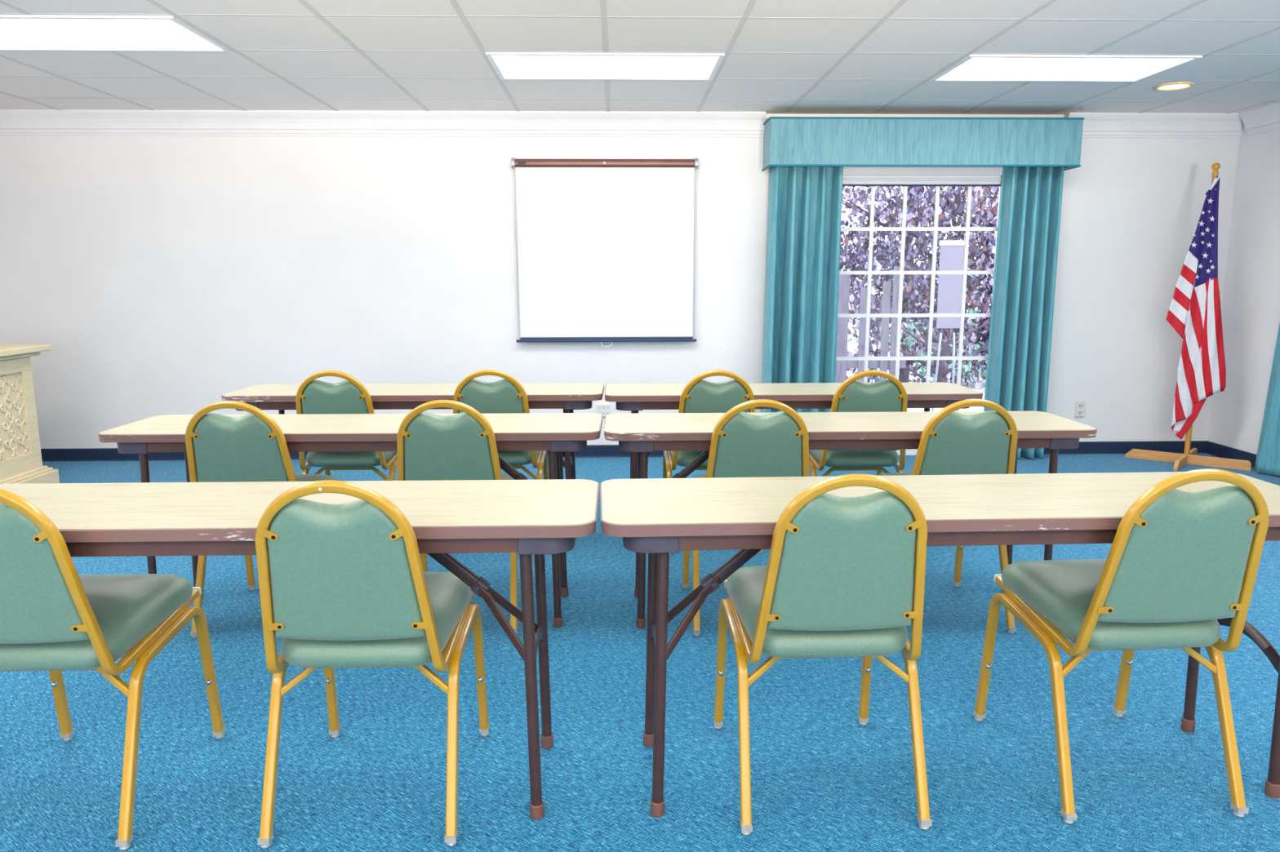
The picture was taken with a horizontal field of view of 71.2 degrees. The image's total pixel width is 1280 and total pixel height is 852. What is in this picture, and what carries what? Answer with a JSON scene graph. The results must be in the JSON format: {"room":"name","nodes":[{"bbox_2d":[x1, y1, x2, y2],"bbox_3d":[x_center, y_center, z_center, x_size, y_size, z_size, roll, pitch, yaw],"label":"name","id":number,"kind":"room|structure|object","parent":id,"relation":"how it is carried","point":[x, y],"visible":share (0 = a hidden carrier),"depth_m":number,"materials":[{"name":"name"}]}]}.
{"room":"classroom","nodes":[
{"label":"classroom","id":0,"kind":"room"},
{"bbox_2d":[0,114,1239,448],"bbox_3d":[-0.252,-0.974,6.418,9.240,2.409,0.150,0,10,-1],"label":"wall","id":1,"kind":"structure","parent":0,"point":[161,275],"depth_m":6.30,"materials":[{"name":"paint"}]},
{"bbox_2d":[597,404,609,417],"bbox_3d":[-0.264,-0.112,6.480,0.092,0.096,0.014,0,10,-1],"label":"wall outlet","id":2,"kind":"object","parent":1,"relation":"attached to","point":[602,409],"visible":0.78,"depth_m":6.47,"materials":[{"name":"white plastic"}]},
{"bbox_2d":[511,157,698,346],"bbox_3d":[-0.239,-1.205,6.265,1.284,1.299,0.076,0,10,-1],"label":"projection screen","id":3,"kind":"object","parent":1,"relation":"attached to","point":[606,246],"visible":1,"depth_m":6.25,"materials":[{"name":"white fabric"}]},
{"bbox_2d":[0,109,1244,138],"bbox_3d":[-0.251,-2.065,6.115,8.940,0.156,0.085,0,10,-1],"label":"crown molding","id":4,"kind":"structure","parent":1,"relation":"attached to","point":[13,122],"depth_m":6.09,"materials":[{"name":"paint"}]},
{"bbox_2d":[40,440,1208,461],"bbox_3d":[-0.248,0.184,6.529,8.940,0.090,0.016,0,10,-1],"label":"baseboard","id":5,"kind":"structure","parent":1,"relation":"attached to","point":[1172,446],"depth_m":6.53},
{"bbox_2d":[835,166,1002,455],"bbox_3d":[1.974,-0.839,6.432,1.400,2.130,0.125,0,10,-1],"label":"window","id":6,"kind":"structure","parent":1,"relation":"in","point":[873,176],"depth_m":6.35,"materials":[{"name":"paint"}]},
{"bbox_2d":[761,116,1084,171],"bbox_3d":[1.906,-1.915,6.089,2.110,0.317,0.296,0,10,-1],"label":"pelmet","id":7,"kind":"object","parent":1,"relation":"attached to","point":[788,141],"visible":0.97,"depth_m":5.95,"materials":[{"name":"teal fabric"}]},
{"bbox_2d":[760,166,843,413],"bbox_3d":[1.129,-0.849,6.256,0.544,2.188,0.182,0,10,-1],"label":"curtain","id":8,"kind":"object","parent":7,"relation":"hanging from","point":[803,237],"visible":0.73,"depth_m":6.24,"materials":[{"name":"teal fabric"}]},
{"bbox_2d":[983,166,1064,458],"bbox_3d":[2.706,-0.859,6.299,0.428,2.188,0.180,0,10,-1],"label":"curtain","id":9,"kind":"object","parent":7,"relation":"hanging from","point":[1022,310],"visible":0.73,"depth_m":6.28,"materials":[{"name":"teal fabric"}]},
{"bbox_2d":[1074,401,1085,417],"bbox_3d":[3.238,-0.124,6.572,0.072,0.116,0.014,0,10,-1],"label":"wall outlet","id":10,"kind":"object","parent":1,"relation":"attached to","point":[1080,406],"visible":1,"depth_m":6.57,"materials":[{"name":"beige plastic"}]},
{"bbox_2d":[0,453,1279,851],"bbox_3d":[-0.107,1.167,1.320,9.240,0.120,10.920,0,10,-1],"label":"floor","id":11,"kind":"structure","parent":0,"point":[823,780],"depth_m":2.56,"materials":[{"name":"blue carpet"}]},
{"bbox_2d":[0,344,59,484],"bbox_3d":[-4.056,0.060,4.854,1.000,0.905,1.295,0,10,-1],"label":"lectern","id":12,"kind":"object","parent":11,"relation":"on","point":[20,455],"visible":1,"depth_m":5.25,"materials":[{"name":"beige wood"}]},
{"bbox_2d":[0,488,226,850],"bbox_3d":[-1.420,0.508,2.217,0.457,0.886,0.593,0,10,-1],"label":"banquet chair","id":13,"kind":"object","parent":11,"relation":"on","point":[55,619],"visible":1,"depth_m":2.06,"materials":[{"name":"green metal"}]},
{"bbox_2d":[0,502,89,644],"bbox_3d":[-1.414,0.325,1.969,0.360,0.353,0.120,0,10,-1],"label":"cushion","id":14,"kind":"object","parent":13,"relation":"on","point":[43,597],"depth_m":1.95,"materials":[{"name":"green leather"}]},
{"bbox_2d":[0,573,192,671],"bbox_3d":[-1.421,0.477,2.263,0.416,0.114,0.440,0,10,-1],"label":"seat cushion","id":15,"kind":"object","parent":13,"relation":"on","point":[136,615],"depth_m":2.20,"materials":[{"name":"green leather"}]},
{"bbox_2d":[185,400,338,638],"bbox_3d":[-1.424,0.303,3.435,0.458,0.886,0.593,0,10,-1],"label":"banquet chair","id":16,"kind":"object","parent":11,"relation":"on","point":[252,446],"visible":0.49,"depth_m":3.15,"materials":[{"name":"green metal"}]},
{"bbox_2d":[192,413,288,482],"bbox_3d":[-1.421,0.120,3.187,0.360,0.353,0.120,0,10,-1],"label":"cushion","id":17,"kind":"object","parent":16,"relation":"on","point":[252,446],"depth_m":3.14,"materials":[{"name":"green leather"}]},
{"bbox_2d":[295,474,338,481],"bbox_3d":[-1.425,0.272,3.481,0.416,0.114,0.440,0,10,-1],"label":"seat cushion","id":18,"kind":"object","parent":16,"relation":"on","point":[300,477],"depth_m":3.57,"materials":[{"name":"green leather"}]},
{"bbox_2d":[0,479,599,820],"bbox_3d":[-1.010,0.562,2.285,1.810,0.755,0.464,0,10,-1],"label":"folding table","id":19,"kind":"object","parent":11,"relation":"on","point":[538,518],"visible":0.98,"depth_m":2.16,"materials":[{"name":"beige laminate"}]},
{"bbox_2d":[295,370,397,480],"bbox_3d":[-1.420,0.137,4.422,0.457,0.886,0.593,0,10,-1],"label":"banquet chair","id":20,"kind":"object","parent":11,"relation":"on","point":[350,396],"visible":0.53,"depth_m":4.13,"materials":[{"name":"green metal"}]},
{"bbox_2d":[301,379,368,452],"bbox_3d":[-1.415,-0.046,4.173,0.360,0.353,0.120,0,10,-1],"label":"cushion","id":21,"kind":"object","parent":20,"relation":"on","point":[348,396],"depth_m":4.11,"materials":[{"name":"green leather"}]},
{"bbox_2d":[306,451,396,466],"bbox_3d":[-1.421,0.106,4.467,0.416,0.114,0.440,0,10,-1],"label":"seat cushion","id":22,"kind":"object","parent":20,"relation":"on","point":[314,459],"depth_m":4.26,"materials":[{"name":"green leather"}]},
{"bbox_2d":[97,413,602,627],"bbox_3d":[-1.052,0.360,3.486,1.810,0.755,0.464,0,10,-1],"label":"folding table","id":23,"kind":"object","parent":11,"relation":"on","point":[557,433],"visible":0.48,"depth_m":3.27,"materials":[{"name":"beige laminate"}]},
{"bbox_2d":[255,480,489,848],"bbox_3d":[-0.661,0.505,2.231,0.457,0.886,0.594,0,10,-1],"label":"banquet chair","id":24,"kind":"object","parent":11,"relation":"on","point":[343,585],"visible":0.99,"depth_m":2.00,"materials":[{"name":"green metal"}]},
{"bbox_2d":[267,498,426,640],"bbox_3d":[-0.658,0.321,1.983,0.360,0.353,0.120,0,10,-1],"label":"cushion","id":25,"kind":"object","parent":24,"relation":"on","point":[353,571],"depth_m":1.96,"materials":[{"name":"green plastic"}]},
{"bbox_2d":[280,571,472,667],"bbox_3d":[-0.662,0.473,2.277,0.416,0.114,0.440,0,10,-1],"label":"seat cushion","id":26,"kind":"object","parent":24,"relation":"on","point":[451,598],"depth_m":2.08,"materials":[{"name":"green plastic"}]},
{"bbox_2d":[221,382,604,479],"bbox_3d":[-1.087,0.189,4.507,1.810,0.755,0.464,0,10,-1],"label":"folding table","id":27,"kind":"object","parent":11,"relation":"on","point":[568,397],"visible":0.45,"depth_m":4.26,"materials":[{"name":"beige laminate"}]},
{"bbox_2d":[396,400,517,634],"bbox_3d":[-0.690,0.300,3.449,0.457,0.886,0.593,0,10,-1],"label":"banquet chair","id":28,"kind":"object","parent":11,"relation":"on","point":[462,446],"visible":0.52,"depth_m":3.16,"materials":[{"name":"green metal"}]},
{"bbox_2d":[404,412,495,480],"bbox_3d":[-0.684,0.116,3.201,0.360,0.353,0.120,0,10,-1],"label":"cushion","id":29,"kind":"object","parent":28,"relation":"on","point":[460,446],"depth_m":3.16,"materials":[{"name":"green plastic"}]},
{"bbox_2d":[501,473,514,479],"bbox_3d":[-0.691,0.268,3.495,0.416,0.114,0.440,0,10,-1],"label":"seat cushion","id":30,"kind":"object","parent":28,"relation":"on","point":[504,476],"depth_m":3.60,"materials":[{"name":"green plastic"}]},
{"bbox_2d":[453,369,548,479],"bbox_3d":[-0.702,0.132,4.445,0.458,0.886,0.593,0,10,-2],"label":"banquet chair","id":31,"kind":"object","parent":11,"relation":"on","point":[508,395],"visible":0.44,"depth_m":4.14,"materials":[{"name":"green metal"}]},
{"bbox_2d":[457,378,524,413],"bbox_3d":[-0.695,-0.052,4.197,0.360,0.353,0.120,0,10,-2],"label":"cushion","id":32,"kind":"object","parent":31,"relation":"on","point":[506,395],"depth_m":4.13,"materials":[{"name":"green plastic"}]},
{"bbox_2d":[497,450,539,465],"bbox_3d":[-0.704,0.101,4.491,0.416,0.114,0.440,0,10,-2],"label":"seat cushion","id":33,"kind":"object","parent":31,"relation":"on","point":[512,457],"depth_m":4.29,"materials":[{"name":"green plastic"}]},
{"bbox_2d":[662,369,762,555],"bbox_3d":[0.349,0.136,4.408,0.457,0.886,0.593,0,10,-1],"label":"banquet chair","id":34,"kind":"object","parent":11,"relation":"on","point":[700,395],"visible":0.41,"depth_m":4.10,"materials":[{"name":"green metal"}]},
{"bbox_2d":[669,450,708,466],"bbox_3d":[0.348,0.105,4.454,0.416,0.114,0.440,0,10,-1],"label":"seat cushion","id":35,"kind":"object","parent":34,"relation":"on","point":[684,458],"depth_m":4.25,"materials":[{"name":"green leather"}]},
{"bbox_2d":[683,379,750,451],"bbox_3d":[0.354,-0.048,4.160,0.360,0.353,0.120,0,10,-1],"label":"cushion","id":36,"kind":"object","parent":34,"relation":"on","point":[700,396],"depth_m":4.10,"materials":[{"name":"green leather"}]},
{"bbox_2d":[681,399,808,636],"bbox_3d":[0.416,0.298,3.448,0.457,0.886,0.593,0,10,-2],"label":"banquet chair","id":37,"kind":"object","parent":11,"relation":"on","point":[743,444],"visible":0.49,"depth_m":3.16,"materials":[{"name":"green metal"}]},
{"bbox_2d":[693,473,706,478],"bbox_3d":[0.414,0.266,3.494,0.416,0.114,0.440,0,10,-2],"label":"seat cushion","id":38,"kind":"object","parent":37,"relation":"on","point":[701,476],"depth_m":3.61,"materials":[{"name":"green leather"}]},
{"bbox_2d":[712,411,802,477],"bbox_3d":[0.422,0.114,3.200,0.360,0.353,0.120,0,10,-2],"label":"cushion","id":39,"kind":"object","parent":37,"relation":"on","point":[745,445],"depth_m":3.15,"materials":[{"name":"green leather"}]},
{"bbox_2d":[604,382,982,479],"bbox_3d":[0.733,0.186,4.499,1.810,0.755,0.464,0,10,-1],"label":"folding table","id":40,"kind":"object","parent":11,"relation":"on","point":[634,397],"visible":0.44,"depth_m":4.25,"materials":[{"name":"beige laminate"}]},
{"bbox_2d":[712,473,932,835],"bbox_3d":[0.457,0.494,2.283,0.457,0.886,0.593,-1,10,-3],"label":"banquet chair","id":41,"kind":"object","parent":11,"relation":"on","point":[842,576],"visible":1,"depth_m":2.05,"materials":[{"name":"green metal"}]},
{"bbox_2d":[726,565,907,657],"bbox_3d":[0.455,0.462,2.329,0.416,0.114,0.440,-1,10,-3],"label":"seat cushion","id":42,"kind":"object","parent":41,"relation":"on","point":[744,588],"depth_m":2.13,"materials":[{"name":"green leather"}]},
{"bbox_2d":[766,491,915,631],"bbox_3d":[0.466,0.310,2.035,0.360,0.353,0.120,-1,10,-3],"label":"cushion","id":43,"kind":"object","parent":41,"relation":"on","point":[836,563],"depth_m":2.01,"materials":[{"name":"green leather"}]},
{"bbox_2d":[604,411,1097,628],"bbox_3d":[0.770,0.353,3.507,1.810,0.755,0.464,0,10,-1],"label":"folding table","id":44,"kind":"object","parent":11,"relation":"on","point":[642,433],"visible":0.47,"depth_m":3.28,"materials":[{"name":"beige laminate"}]},
{"bbox_2d":[808,370,907,476],"bbox_3d":[1.046,0.138,4.392,0.458,0.886,0.593,0,10,-2],"label":"banquet chair","id":45,"kind":"object","parent":11,"relation":"on","point":[890,395],"visible":0.41,"depth_m":4.10,"materials":[{"name":"gold metal"}]},
{"bbox_2d":[808,449,898,467],"bbox_3d":[1.044,0.106,4.437,0.416,0.114,0.440,0,10,-2],"label":"seat cushion","id":46,"kind":"object","parent":45,"relation":"on","point":[834,459],"depth_m":4.23,"materials":[{"name":"green leather"}]},
{"bbox_2d":[827,379,902,452],"bbox_3d":[1.053,-0.046,4.144,0.360,0.353,0.120,0,10,-2],"label":"cushion","id":47,"kind":"object","parent":45,"relation":"on","point":[852,395],"depth_m":4.08,"materials":[{"name":"green leather"}]},
{"bbox_2d":[600,471,1279,817],"bbox_3d":[0.805,0.548,2.351,1.810,0.755,0.464,-1,10,-3],"label":"folding table","id":48,"kind":"object","parent":11,"relation":"on","point":[657,517],"visible":0.72,"depth_m":2.22,"materials":[{"name":"beige laminate"}]},
{"bbox_2d":[875,399,1017,633],"bbox_3d":[1.149,0.296,3.449,0.457,0.886,0.593,-1,10,-3],"label":"banquet chair","id":49,"kind":"object","parent":11,"relation":"on","point":[952,442],"visible":0.52,"depth_m":3.16,"materials":[{"name":"gold metal"}]},
{"bbox_2d":[875,472,911,475],"bbox_3d":[1.146,0.265,3.495,0.416,0.114,0.440,-1,10,-3],"label":"seat cushion","id":50,"kind":"object","parent":49,"relation":"on","point":[886,473],"depth_m":3.60,"materials":[{"name":"green leather"}]},
{"bbox_2d":[919,410,1010,475],"bbox_3d":[1.159,0.112,3.201,0.360,0.353,0.120,-1,10,-3],"label":"cushion","id":51,"kind":"object","parent":49,"relation":"on","point":[952,442],"depth_m":3.15,"materials":[{"name":"green leather"}]},
{"bbox_2d":[973,468,1269,823],"bbox_3d":[1.242,0.485,2.327,0.458,0.886,0.593,-1,10,-3],"label":"banquet chair","id":52,"kind":"object","parent":11,"relation":"on","point":[1178,562],"visible":1,"depth_m":2.12,"materials":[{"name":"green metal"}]},
{"bbox_2d":[1001,559,1220,649],"bbox_3d":[1.239,0.454,2.373,0.416,0.114,0.440,-1,10,-3],"label":"seat cushion","id":53,"kind":"object","parent":52,"relation":"on","point":[1051,598],"depth_m":2.27,"materials":[{"name":"green leather"}]},
{"bbox_2d":[1097,485,1256,622],"bbox_3d":[1.254,0.301,2.079,0.360,0.353,0.120,-1,10,-3],"label":"cushion","id":54,"kind":"object","parent":52,"relation":"on","point":[1175,556],"depth_m":2.05,"materials":[{"name":"green leather"}]},
{"bbox_2d":[1124,163,1251,471],"bbox_3d":[3.831,-0.743,6.115,0.597,2.040,0.516,0,10,-1],"label":"flag stand","id":55,"kind":"object","parent":11,"relation":"on","point":[1189,456],"visible":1,"depth_m":6.22,"materials":[{"name":"brown wood"}]},
{"bbox_2d":[1165,175,1226,439],"bbox_3d":[3.801,-0.781,6.067,0.391,1.790,0.056,5,11,27],"label":"flag","id":56,"kind":"object","parent":55,"relation":"hanging from","point":[1201,371],"visible":1,"depth_m":6.08,"materials":[{"name":"multicoloured fabric"}]},
{"bbox_2d":[0,0,1279,115],"bbox_3d":[-0.112,-1.342,0.897,9.240,0.150,10.920,0,10,-1],"label":"ceiling","id":57,"kind":"structure","parent":0,"point":[239,33],"depth_m":4.47,"materials":[{"name":"tile"}]},
{"bbox_2d":[0,14,231,52],"bbox_3d":[-2.601,-1.794,4.094,1.195,0.010,0.586,0,10,-1],"label":"recessed light","id":58,"kind":"object","parent":57,"relation":"in","point":[18,33],"visible":1,"depth_m":4.09,"materials":[{"name":"paint"}]},
{"bbox_2d":[485,52,724,80],"bbox_3d":[-0.180,-1.911,4.758,1.195,0.010,0.586,0,10,-1],"label":"recessed light","id":59,"kind":"object","parent":57,"relation":"in","point":[508,65],"visible":1,"depth_m":4.72,"materials":[{"name":"paint"}]},
{"bbox_2d":[0,0,1279,113],"bbox_3d":[-0.110,-1.260,0.868,8.770,0.004,10.535,0,10,-1],"label":"grid","id":60,"kind":"object","parent":57,"relation":"attached to","point":[603,16],"visible":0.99,"depth_m":4.45,"materials":[{"name":"paint"}]},
{"bbox_2d":[929,54,1202,82],"bbox_3d":[2.258,-1.926,4.821,1.195,0.010,0.586,0,10,-1],"label":"recessed light","id":61,"kind":"object","parent":57,"relation":"in","point":[974,68],"visible":1,"depth_m":4.79,"materials":[{"name":"plastic"}]},
{"bbox_2d":[1155,81,1194,90],"bbox_3d":[3.148,-2.001,5.266,0.200,0.012,0.200,0,10,-1],"label":"recessed light","id":62,"kind":"object","parent":57,"relation":"in","point":[1180,85],"visible":1,"depth_m":5.24,"materials":[{"name":"white"}]},
{"bbox_2d":[1207,126,1279,454],"bbox_3d":[4.434,-0.108,1.227,0.150,2.409,10.620,0,10,-1],"label":"wall","id":63,"kind":"structure","parent":0,"point":[1251,301],"depth_m":6.19,"materials":[{"name":"paint"}]},
{"bbox_2d":[1205,441,1257,467],"bbox_3d":[4.354,1.037,1.410,0.016,0.090,10.604,0,10,-1],"label":"baseboard","id":64,"kind":"structure","parent":63,"relation":"attached to","point":[1220,451],"depth_m":6.40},
{"bbox_2d":[1238,102,1279,136],"bbox_3d":[4.316,-1.211,0.995,0.085,0.156,10.535,0,10,-1],"label":"crown molding","id":65,"kind":"structure","parent":63,"relation":"attached to","point":[1264,119],"depth_m":6.01,"materials":[{"name":"paint"}]},
{"bbox_2d":[1254,323,1279,475],"bbox_3d":[4.173,-0.688,5.144,0.104,2.228,1.452,0,10,-1],"label":"curtain","id":66,"kind":"object","parent":63,"relation":"hanging from","point":[1268,457],"visible":1,"depth_m":5.86,"materials":[{"name":"teal fabric"}]},
{"label":"outside","id":67,"kind":"structure","parent":0,"visible":0},
{"bbox_2d":[846,305,986,412],"bbox_3d":[4.383,-2.491,23.325,22.000,0.170,33.420,0,10,-1],"label":"ground","id":68,"kind":"structure","parent":67,"point":[851,344],"depth_m":11.76,"materials":[{"name":"white"}]},
{"bbox_2d":[835,266,906,382],"bbox_3d":[2.188,-0.816,8.614,0.770,1.420,0.062,0,10,-1],"label":"wooden fence","id":69,"kind":"object","parent":68,"relation":"on","point":[844,279],"visible":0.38,"depth_m":8.56,"materials":[{"name":"white wood"}]},
{"bbox_2d":[847,294,990,392],"bbox_3d":[3.102,-0.796,9.343,2.075,1.156,1.051,0,10,-1],"label":"shrub","id":70,"kind":"object","parent":68,"relation":"on","point":[945,347],"visible":0.61,"depth_m":9.31,"materials":[{"name":"grey plant"}]},
{"bbox_2d":[839,186,999,386],"bbox_3d":[3.438,-2.291,10.407,3.653,3.733,1.739,-3,10,-14],"label":"tree","id":71,"kind":"object","parent":68,"relation":"on","point":[913,291],"visible":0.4,"depth_m":10.19,"materials":[{"name":"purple plant"}]},
{"bbox_2d":[931,240,964,411],"bbox_3d":[2.805,-0.853,8.153,0.224,1.646,0.052,0,10,-1],"label":"utility box","id":72,"kind":"object","parent":68,"relation":"on","point":[952,252],"visible":0.71,"depth_m":8.07,"materials":[{"name":"white plastic"}]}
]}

